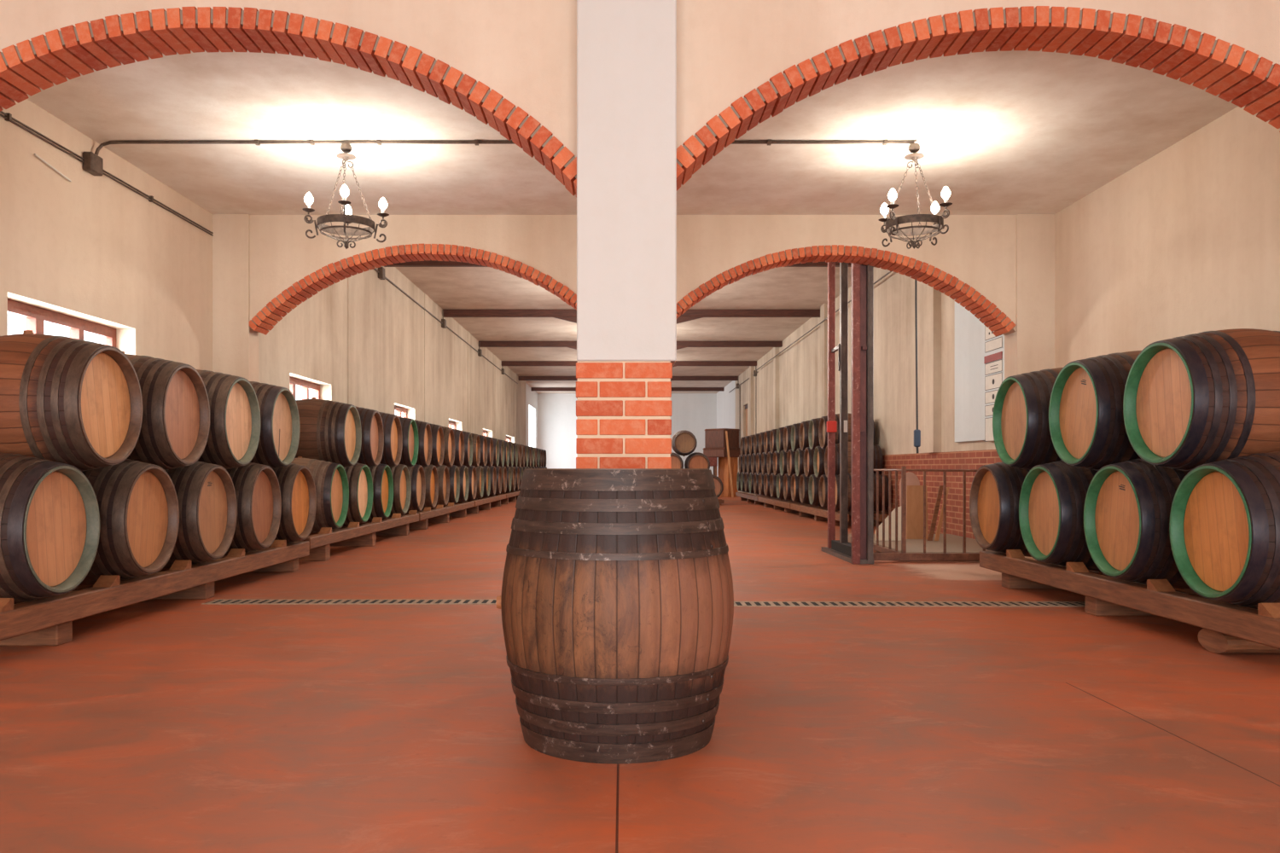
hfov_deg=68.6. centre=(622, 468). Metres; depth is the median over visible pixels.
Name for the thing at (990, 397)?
paper notice
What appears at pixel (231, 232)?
trim
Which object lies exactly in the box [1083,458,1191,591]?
wine barrel
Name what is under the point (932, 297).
trim
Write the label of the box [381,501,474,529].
rail
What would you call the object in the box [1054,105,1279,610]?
wall
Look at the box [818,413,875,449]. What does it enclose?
wine barrel
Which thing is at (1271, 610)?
wedge
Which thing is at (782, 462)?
wine barrel
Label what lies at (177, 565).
wedge
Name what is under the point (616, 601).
wine barrel
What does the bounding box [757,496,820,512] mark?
rail
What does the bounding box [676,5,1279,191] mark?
brick arch
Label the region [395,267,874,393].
ceiling
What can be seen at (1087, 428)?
wine barrel
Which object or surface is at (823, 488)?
wine barrel
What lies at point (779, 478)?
wine barrel
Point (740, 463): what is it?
wine barrel
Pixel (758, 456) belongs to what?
wine barrel
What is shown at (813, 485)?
wine barrel
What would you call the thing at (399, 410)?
window
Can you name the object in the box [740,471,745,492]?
wine barrel
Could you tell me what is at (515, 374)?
trim
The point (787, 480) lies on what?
wine barrel
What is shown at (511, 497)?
rail
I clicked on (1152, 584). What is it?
wedge
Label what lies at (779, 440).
wine barrel
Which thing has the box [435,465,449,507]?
wine barrel
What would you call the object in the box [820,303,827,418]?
trim
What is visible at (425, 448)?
wine barrel
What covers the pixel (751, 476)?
wine barrel
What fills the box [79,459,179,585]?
wine barrel
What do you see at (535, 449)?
wine barrel
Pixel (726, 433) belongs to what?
plank
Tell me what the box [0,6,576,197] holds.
brick arch
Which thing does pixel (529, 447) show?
wine barrel
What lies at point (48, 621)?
rack
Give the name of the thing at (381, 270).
conduit
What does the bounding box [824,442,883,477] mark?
wine barrel
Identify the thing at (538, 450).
wine barrel
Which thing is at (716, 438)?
wooden crate
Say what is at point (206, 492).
wine barrel
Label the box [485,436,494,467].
wine barrel
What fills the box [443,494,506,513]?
rail
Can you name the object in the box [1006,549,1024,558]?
wedge
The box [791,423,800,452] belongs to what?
wine barrel
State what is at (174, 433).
wine barrel
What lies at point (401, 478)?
wine barrel
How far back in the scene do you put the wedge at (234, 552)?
8.13 m
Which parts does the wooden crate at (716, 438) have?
lid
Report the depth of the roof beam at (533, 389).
44.40 m
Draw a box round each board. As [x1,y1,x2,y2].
[899,471,919,506]
[906,485,928,539]
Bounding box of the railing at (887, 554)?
[873,466,1004,560]
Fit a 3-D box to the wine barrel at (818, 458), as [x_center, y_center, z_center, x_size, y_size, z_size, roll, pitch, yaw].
[4.220,-0.111,18.225,0.928,0.761,0.741,0,0,1]
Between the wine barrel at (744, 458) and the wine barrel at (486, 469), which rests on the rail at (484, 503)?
the wine barrel at (486, 469)
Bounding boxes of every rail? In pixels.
[268,513,418,560]
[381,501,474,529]
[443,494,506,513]
[478,490,520,504]
[718,499,724,505]
[735,492,781,504]
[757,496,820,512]
[790,503,887,525]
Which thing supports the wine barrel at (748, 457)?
on the wine barrel at (747, 476)
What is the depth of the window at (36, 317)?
7.50 m
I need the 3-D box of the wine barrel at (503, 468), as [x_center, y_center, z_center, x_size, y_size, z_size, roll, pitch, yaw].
[-3.820,0.317,26.565,0.988,0.916,0.900,0,0,1]
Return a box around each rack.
[0,541,309,645]
[979,551,1279,653]
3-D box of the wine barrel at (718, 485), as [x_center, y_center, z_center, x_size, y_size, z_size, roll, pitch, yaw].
[2.520,0.553,27.060,0.737,0.757,0.928,0,0,0]
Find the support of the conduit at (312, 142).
attached to the ceiling at (1013, 132)
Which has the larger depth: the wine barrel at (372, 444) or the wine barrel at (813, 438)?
the wine barrel at (813, 438)
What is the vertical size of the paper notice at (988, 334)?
0.196 m
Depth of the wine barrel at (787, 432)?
21.61 m
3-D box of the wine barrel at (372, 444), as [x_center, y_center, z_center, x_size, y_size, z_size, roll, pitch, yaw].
[-3.820,-0.417,12.700,0.988,0.921,0.901,0,0,-1]
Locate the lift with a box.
[821,261,874,564]
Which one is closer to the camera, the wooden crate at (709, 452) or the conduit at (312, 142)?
the conduit at (312, 142)
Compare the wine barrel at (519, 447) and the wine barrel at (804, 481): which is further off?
the wine barrel at (519, 447)
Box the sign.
[983,351,1002,363]
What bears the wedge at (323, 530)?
on the rail at (364, 535)
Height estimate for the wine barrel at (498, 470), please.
0.920 m
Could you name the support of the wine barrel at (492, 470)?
on the rail at (484, 503)
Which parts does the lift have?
guide post, sill plate, guide post, label plate, frame, mast panel, plate, mast rail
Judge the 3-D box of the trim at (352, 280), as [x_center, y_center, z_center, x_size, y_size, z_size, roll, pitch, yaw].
[-4.334,-1.390,15.000,0.012,4.880,0.400,0,0,0]
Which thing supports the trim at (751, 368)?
attached to the wall at (894, 328)
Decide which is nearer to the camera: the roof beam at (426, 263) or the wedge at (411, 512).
the wedge at (411, 512)
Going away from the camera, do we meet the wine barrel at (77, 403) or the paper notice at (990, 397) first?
the wine barrel at (77, 403)
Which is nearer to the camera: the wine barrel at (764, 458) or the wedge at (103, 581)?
the wedge at (103, 581)
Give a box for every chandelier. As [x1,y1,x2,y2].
[302,143,389,249]
[878,143,952,249]
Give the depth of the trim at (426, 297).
20.66 m
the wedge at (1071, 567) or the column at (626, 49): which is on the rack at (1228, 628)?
the wedge at (1071, 567)
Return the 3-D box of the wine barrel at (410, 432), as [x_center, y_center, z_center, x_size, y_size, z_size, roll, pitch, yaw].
[-3.820,-0.417,14.914,0.988,0.921,0.900,0,0,0]
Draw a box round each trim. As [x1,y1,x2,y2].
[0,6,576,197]
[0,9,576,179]
[212,214,250,552]
[248,244,576,335]
[347,274,355,527]
[424,292,428,422]
[467,331,470,501]
[494,355,496,495]
[515,373,516,443]
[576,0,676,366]
[576,362,672,468]
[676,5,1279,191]
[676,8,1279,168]
[676,244,1015,336]
[749,366,754,494]
[773,347,779,429]
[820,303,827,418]
[875,449,1001,539]
[924,283,941,453]
[1016,214,1054,564]
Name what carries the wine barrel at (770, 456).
on the wine barrel at (773, 479)
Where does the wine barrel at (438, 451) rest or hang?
on the wine barrel at (431, 473)
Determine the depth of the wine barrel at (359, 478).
12.02 m
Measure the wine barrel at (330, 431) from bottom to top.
0.922 m
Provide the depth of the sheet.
12.32 m
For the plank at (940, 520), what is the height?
0.701 m
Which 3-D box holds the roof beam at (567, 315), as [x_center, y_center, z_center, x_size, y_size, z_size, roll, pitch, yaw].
[0.225,-3.660,22.680,9.130,0.340,0.160,0,0,0]
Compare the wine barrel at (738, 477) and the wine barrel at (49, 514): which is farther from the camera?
the wine barrel at (738, 477)
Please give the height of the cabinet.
1.460 m
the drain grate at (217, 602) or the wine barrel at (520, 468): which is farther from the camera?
the wine barrel at (520, 468)
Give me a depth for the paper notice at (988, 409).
12.14 m
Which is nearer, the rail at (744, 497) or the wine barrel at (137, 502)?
the wine barrel at (137, 502)
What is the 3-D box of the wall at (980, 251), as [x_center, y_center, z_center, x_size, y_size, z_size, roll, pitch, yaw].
[0.225,-1.440,10.110,9.130,4.980,0.300,0,0,0]
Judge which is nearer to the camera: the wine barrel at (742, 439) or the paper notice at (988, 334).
the paper notice at (988, 334)
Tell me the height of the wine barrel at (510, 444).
0.918 m
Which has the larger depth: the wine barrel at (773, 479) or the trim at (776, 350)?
the trim at (776, 350)
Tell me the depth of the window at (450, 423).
24.74 m
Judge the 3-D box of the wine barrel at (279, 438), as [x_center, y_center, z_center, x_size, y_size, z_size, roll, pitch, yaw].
[-3.715,-0.407,8.992,0.988,0.920,0.901,0,0,0]
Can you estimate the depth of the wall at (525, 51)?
4.75 m
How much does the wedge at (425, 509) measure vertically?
0.065 m
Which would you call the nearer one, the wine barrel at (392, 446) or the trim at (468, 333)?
the wine barrel at (392, 446)
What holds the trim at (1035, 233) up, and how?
attached to the wall at (980, 251)
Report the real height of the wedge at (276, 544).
0.065 m
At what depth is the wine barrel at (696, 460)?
26.66 m
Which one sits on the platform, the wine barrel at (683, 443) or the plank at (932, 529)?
the plank at (932, 529)
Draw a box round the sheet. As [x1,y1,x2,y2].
[875,506,901,541]
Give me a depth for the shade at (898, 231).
7.71 m
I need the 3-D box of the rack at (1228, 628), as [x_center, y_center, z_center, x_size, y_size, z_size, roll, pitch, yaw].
[3.775,0.907,6.635,0.930,0.285,4.170,0,0,0]
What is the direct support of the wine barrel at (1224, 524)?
on the rack at (1228, 628)
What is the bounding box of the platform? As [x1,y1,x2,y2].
[848,534,991,561]
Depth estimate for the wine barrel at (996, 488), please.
8.25 m
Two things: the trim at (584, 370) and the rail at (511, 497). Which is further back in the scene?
the rail at (511, 497)
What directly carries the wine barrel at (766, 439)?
on the wine barrel at (770, 456)
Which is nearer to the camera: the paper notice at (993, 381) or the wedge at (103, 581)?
the wedge at (103, 581)
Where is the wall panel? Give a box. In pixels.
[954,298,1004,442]
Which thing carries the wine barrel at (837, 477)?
on the rail at (819, 514)
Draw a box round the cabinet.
[718,457,738,497]
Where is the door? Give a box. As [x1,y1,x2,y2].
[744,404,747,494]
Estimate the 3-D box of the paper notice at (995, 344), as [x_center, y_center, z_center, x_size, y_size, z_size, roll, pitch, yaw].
[4.737,-1.579,11.995,0.004,0.136,0.550,0,0,0]
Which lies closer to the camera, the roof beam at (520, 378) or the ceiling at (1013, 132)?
the ceiling at (1013, 132)
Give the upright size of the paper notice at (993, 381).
0.185 m
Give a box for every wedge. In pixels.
[0,598,13,612]
[93,576,119,587]
[168,560,191,570]
[226,548,244,557]
[270,540,286,547]
[318,527,331,534]
[348,522,359,527]
[371,517,381,522]
[391,513,401,517]
[408,510,417,514]
[423,507,430,511]
[436,505,443,508]
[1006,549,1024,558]
[1066,562,1089,572]
[1146,579,1175,591]
[1257,603,1279,618]
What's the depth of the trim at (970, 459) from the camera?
13.70 m
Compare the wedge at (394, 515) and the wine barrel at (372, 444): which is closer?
the wine barrel at (372, 444)
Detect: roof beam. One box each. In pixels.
[384,259,874,267]
[443,309,820,324]
[478,341,782,349]
[501,360,756,367]
[518,376,738,380]
[531,387,724,391]
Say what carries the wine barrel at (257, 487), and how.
on the rack at (48, 621)
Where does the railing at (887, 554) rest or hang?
on the floor
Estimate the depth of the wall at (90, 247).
9.08 m
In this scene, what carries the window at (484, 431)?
in the wall at (90, 247)
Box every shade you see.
[318,221,373,241]
[886,221,942,242]
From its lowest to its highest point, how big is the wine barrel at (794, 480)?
0.758 m
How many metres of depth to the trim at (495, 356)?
31.85 m
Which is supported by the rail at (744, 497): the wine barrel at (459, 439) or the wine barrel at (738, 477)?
the wine barrel at (738, 477)
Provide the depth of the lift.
10.32 m
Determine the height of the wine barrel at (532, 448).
0.928 m
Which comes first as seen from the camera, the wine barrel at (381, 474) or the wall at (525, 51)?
the wall at (525, 51)
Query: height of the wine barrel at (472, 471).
0.917 m
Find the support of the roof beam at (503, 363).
attached to the ceiling at (450, 288)
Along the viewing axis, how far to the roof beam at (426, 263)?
16.91 m
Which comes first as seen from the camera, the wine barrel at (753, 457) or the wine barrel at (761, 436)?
the wine barrel at (761, 436)
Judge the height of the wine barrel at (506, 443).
0.921 m
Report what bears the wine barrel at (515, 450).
on the wine barrel at (517, 470)
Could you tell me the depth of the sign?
11.98 m
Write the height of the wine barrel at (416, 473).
0.919 m
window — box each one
[7,298,116,347]
[289,376,319,400]
[394,405,407,418]
[448,420,455,429]
[482,430,487,436]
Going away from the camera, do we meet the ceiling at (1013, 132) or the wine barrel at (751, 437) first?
the ceiling at (1013, 132)
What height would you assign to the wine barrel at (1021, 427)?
0.920 m
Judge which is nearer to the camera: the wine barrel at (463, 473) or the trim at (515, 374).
the wine barrel at (463, 473)
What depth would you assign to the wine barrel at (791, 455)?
21.16 m
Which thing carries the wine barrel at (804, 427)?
on the wine barrel at (809, 454)
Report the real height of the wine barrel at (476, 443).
0.922 m
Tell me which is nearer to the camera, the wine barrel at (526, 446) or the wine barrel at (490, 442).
the wine barrel at (490, 442)
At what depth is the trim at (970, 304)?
9.94 m
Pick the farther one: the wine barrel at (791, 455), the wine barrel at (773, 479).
the wine barrel at (773, 479)
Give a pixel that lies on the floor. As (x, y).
(162, 725)
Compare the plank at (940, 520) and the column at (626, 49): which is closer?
the column at (626, 49)
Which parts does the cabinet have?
door, door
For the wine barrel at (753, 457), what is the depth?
27.09 m
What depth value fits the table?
34.25 m
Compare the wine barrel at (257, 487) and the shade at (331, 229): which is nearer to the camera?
the shade at (331, 229)
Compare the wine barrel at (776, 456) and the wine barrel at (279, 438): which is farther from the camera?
the wine barrel at (776, 456)
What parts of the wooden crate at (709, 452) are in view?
lid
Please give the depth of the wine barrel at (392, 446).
13.69 m
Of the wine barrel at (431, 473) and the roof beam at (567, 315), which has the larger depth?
the roof beam at (567, 315)
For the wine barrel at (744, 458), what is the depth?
29.13 m
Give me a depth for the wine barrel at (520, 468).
30.75 m
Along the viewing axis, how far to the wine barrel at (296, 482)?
9.42 m
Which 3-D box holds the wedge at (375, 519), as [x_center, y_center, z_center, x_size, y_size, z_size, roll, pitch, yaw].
[-3.383,0.707,12.890,0.114,0.065,0.120,0,0,0]
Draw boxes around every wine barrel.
[0,330,142,471]
[0,452,99,604]
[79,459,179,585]
[121,350,209,470]
[162,460,237,569]
[196,369,260,469]
[223,462,281,556]
[249,381,299,469]
[270,463,316,546]
[291,456,349,533]
[294,397,361,467]
[341,462,372,527]
[354,406,383,467]
[366,463,393,522]
[378,411,402,467]
[389,464,411,517]
[398,416,418,467]
[406,464,425,513]
[414,419,432,467]
[422,465,438,510]
[429,423,444,467]
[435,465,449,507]
[441,425,454,467]
[447,465,459,505]
[452,428,464,467]
[457,465,469,502]
[462,430,472,467]
[466,465,477,500]
[471,433,480,467]
[475,465,483,499]
[478,435,487,467]
[482,465,490,498]
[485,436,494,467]
[488,465,496,496]
[492,437,499,467]
[494,465,501,494]
[496,468,733,764]
[498,439,504,467]
[500,466,506,494]
[503,440,509,467]
[505,466,511,493]
[508,442,513,467]
[510,466,516,492]
[512,442,517,467]
[514,466,519,491]
[517,443,521,467]
[518,466,523,489]
[520,444,524,467]
[523,445,528,467]
[527,446,531,467]
[530,447,534,467]
[534,448,536,467]
[535,448,539,467]
[539,448,541,467]
[541,449,544,467]
[543,449,546,467]
[670,452,683,468]
[671,430,697,456]
[684,452,709,469]
[712,474,723,497]
[736,471,741,491]
[738,454,742,474]
[740,436,744,457]
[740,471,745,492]
[742,454,746,474]
[744,436,749,456]
[744,471,750,493]
[746,453,751,474]
[748,434,754,456]
[748,472,754,494]
[750,453,756,475]
[753,433,759,455]
[753,472,759,494]
[756,453,762,475]
[758,431,765,455]
[758,472,765,496]
[761,452,767,475]
[763,430,771,454]
[763,472,774,498]
[766,451,773,476]
[769,428,777,453]
[769,472,777,498]
[773,450,779,476]
[775,426,785,453]
[776,473,785,500]
[779,449,787,477]
[783,424,792,453]
[783,473,797,502]
[786,448,795,477]
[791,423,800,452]
[791,473,801,502]
[794,448,804,477]
[798,420,809,451]
[798,473,810,505]
[803,447,814,477]
[808,418,820,450]
[808,474,820,506]
[813,446,825,478]
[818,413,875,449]
[818,474,827,508]
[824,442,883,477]
[835,472,888,512]
[969,461,1031,557]
[992,367,1063,470]
[1018,459,1103,574]
[1048,350,1141,471]
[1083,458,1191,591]
[1122,328,1279,471]
[1169,451,1279,609]
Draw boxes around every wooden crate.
[702,448,740,457]
[704,428,739,448]
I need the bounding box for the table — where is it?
[707,457,717,476]
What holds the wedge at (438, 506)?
on the rail at (435, 515)
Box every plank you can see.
[725,430,733,497]
[927,485,942,541]
[934,487,948,541]
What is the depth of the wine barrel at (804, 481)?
19.60 m
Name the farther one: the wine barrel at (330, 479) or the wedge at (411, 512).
the wedge at (411, 512)
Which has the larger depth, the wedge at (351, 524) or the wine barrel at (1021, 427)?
the wedge at (351, 524)
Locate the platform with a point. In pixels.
(954, 544)
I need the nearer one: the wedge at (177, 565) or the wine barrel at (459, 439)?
the wedge at (177, 565)
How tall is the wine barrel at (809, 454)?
0.758 m
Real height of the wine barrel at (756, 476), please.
0.766 m
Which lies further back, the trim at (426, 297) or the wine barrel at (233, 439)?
the trim at (426, 297)
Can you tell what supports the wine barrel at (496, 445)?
on the wine barrel at (498, 470)
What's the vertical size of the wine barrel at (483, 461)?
0.937 m
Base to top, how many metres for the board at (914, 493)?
0.718 m
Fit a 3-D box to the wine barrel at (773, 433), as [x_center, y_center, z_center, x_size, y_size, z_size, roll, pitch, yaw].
[4.220,-0.665,23.717,0.928,0.756,0.734,0,0,0]
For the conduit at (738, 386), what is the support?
attached to the wall at (894, 328)
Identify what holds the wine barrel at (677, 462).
on the wine barrel
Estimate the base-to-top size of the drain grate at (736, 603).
0.006 m
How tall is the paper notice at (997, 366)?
0.148 m
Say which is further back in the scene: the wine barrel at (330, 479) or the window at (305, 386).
the window at (305, 386)
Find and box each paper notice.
[984,325,1001,340]
[984,336,1002,353]
[984,359,1002,375]
[984,372,1002,390]
[984,389,998,404]
[984,404,994,416]
[984,417,994,442]
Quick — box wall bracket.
[33,153,71,181]
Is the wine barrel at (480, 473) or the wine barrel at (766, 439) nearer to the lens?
the wine barrel at (480, 473)
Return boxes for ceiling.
[27,47,1238,215]
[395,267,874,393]
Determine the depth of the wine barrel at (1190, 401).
5.42 m
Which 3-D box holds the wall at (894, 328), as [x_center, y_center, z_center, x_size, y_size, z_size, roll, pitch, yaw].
[4.940,-1.490,29.280,0.300,5.080,38.040,0,0,0]
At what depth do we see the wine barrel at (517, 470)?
29.95 m
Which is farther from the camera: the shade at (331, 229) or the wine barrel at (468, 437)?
the wine barrel at (468, 437)
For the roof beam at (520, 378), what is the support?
attached to the ceiling at (450, 288)
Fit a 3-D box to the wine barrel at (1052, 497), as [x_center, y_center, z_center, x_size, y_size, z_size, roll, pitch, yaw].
[3.735,0.361,7.321,0.988,0.928,0.906,0,0,0]
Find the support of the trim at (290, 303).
attached to the wall at (980, 251)
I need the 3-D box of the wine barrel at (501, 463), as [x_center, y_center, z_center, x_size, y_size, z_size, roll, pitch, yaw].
[-3.820,-0.415,26.016,0.988,0.917,0.900,0,0,0]
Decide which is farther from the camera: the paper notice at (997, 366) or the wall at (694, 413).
the wall at (694, 413)
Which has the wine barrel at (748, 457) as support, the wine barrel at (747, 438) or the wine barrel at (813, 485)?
the wine barrel at (747, 438)
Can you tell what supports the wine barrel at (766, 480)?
on the rail at (777, 504)
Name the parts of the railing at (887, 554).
rail, rail, corner post, rail, rail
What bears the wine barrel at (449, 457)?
on the wine barrel at (443, 471)
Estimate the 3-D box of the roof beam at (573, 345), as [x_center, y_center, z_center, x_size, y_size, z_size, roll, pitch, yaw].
[0.225,-3.660,28.280,9.130,0.340,0.160,0,0,0]
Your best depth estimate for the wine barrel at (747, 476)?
28.57 m
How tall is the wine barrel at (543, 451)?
0.920 m
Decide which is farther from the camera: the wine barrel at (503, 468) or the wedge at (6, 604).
the wine barrel at (503, 468)
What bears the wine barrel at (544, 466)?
on the wine barrel
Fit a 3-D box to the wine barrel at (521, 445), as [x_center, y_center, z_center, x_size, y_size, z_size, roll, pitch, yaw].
[-3.820,-0.416,31.570,0.988,0.920,0.901,0,0,-1]
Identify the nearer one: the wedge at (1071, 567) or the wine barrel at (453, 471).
the wedge at (1071, 567)
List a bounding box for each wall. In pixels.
[0,0,1279,157]
[0,98,538,605]
[250,215,1016,382]
[538,393,716,474]
[716,267,995,523]
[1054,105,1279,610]
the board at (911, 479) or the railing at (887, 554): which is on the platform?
the board at (911, 479)
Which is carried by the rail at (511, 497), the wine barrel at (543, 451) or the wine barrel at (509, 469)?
the wine barrel at (509, 469)
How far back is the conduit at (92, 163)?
7.56 m
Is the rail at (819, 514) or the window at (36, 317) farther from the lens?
the rail at (819, 514)
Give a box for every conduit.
[0,110,213,236]
[94,139,914,155]
[373,265,517,383]
[729,270,892,448]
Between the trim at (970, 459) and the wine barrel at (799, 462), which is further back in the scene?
the wine barrel at (799, 462)
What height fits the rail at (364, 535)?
0.310 m
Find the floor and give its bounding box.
[0,496,1279,852]
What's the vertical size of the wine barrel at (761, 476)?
0.771 m
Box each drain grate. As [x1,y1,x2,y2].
[201,599,496,605]
[733,601,1085,606]
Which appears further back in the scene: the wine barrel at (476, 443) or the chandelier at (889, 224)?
the wine barrel at (476, 443)
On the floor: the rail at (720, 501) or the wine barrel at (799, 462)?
the rail at (720, 501)
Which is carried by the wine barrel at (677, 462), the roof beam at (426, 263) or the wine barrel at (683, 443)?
the wine barrel at (683, 443)
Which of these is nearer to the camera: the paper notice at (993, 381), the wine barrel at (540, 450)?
the paper notice at (993, 381)
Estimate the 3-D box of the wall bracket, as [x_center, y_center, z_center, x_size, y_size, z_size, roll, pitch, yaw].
[-4.325,-2.280,7.125,0.014,0.076,0.452,0,0,0]
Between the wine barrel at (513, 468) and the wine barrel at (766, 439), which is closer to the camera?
the wine barrel at (766, 439)
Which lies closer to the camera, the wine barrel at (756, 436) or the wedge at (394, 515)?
the wedge at (394, 515)
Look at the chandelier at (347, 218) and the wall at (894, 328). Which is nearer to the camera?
the chandelier at (347, 218)

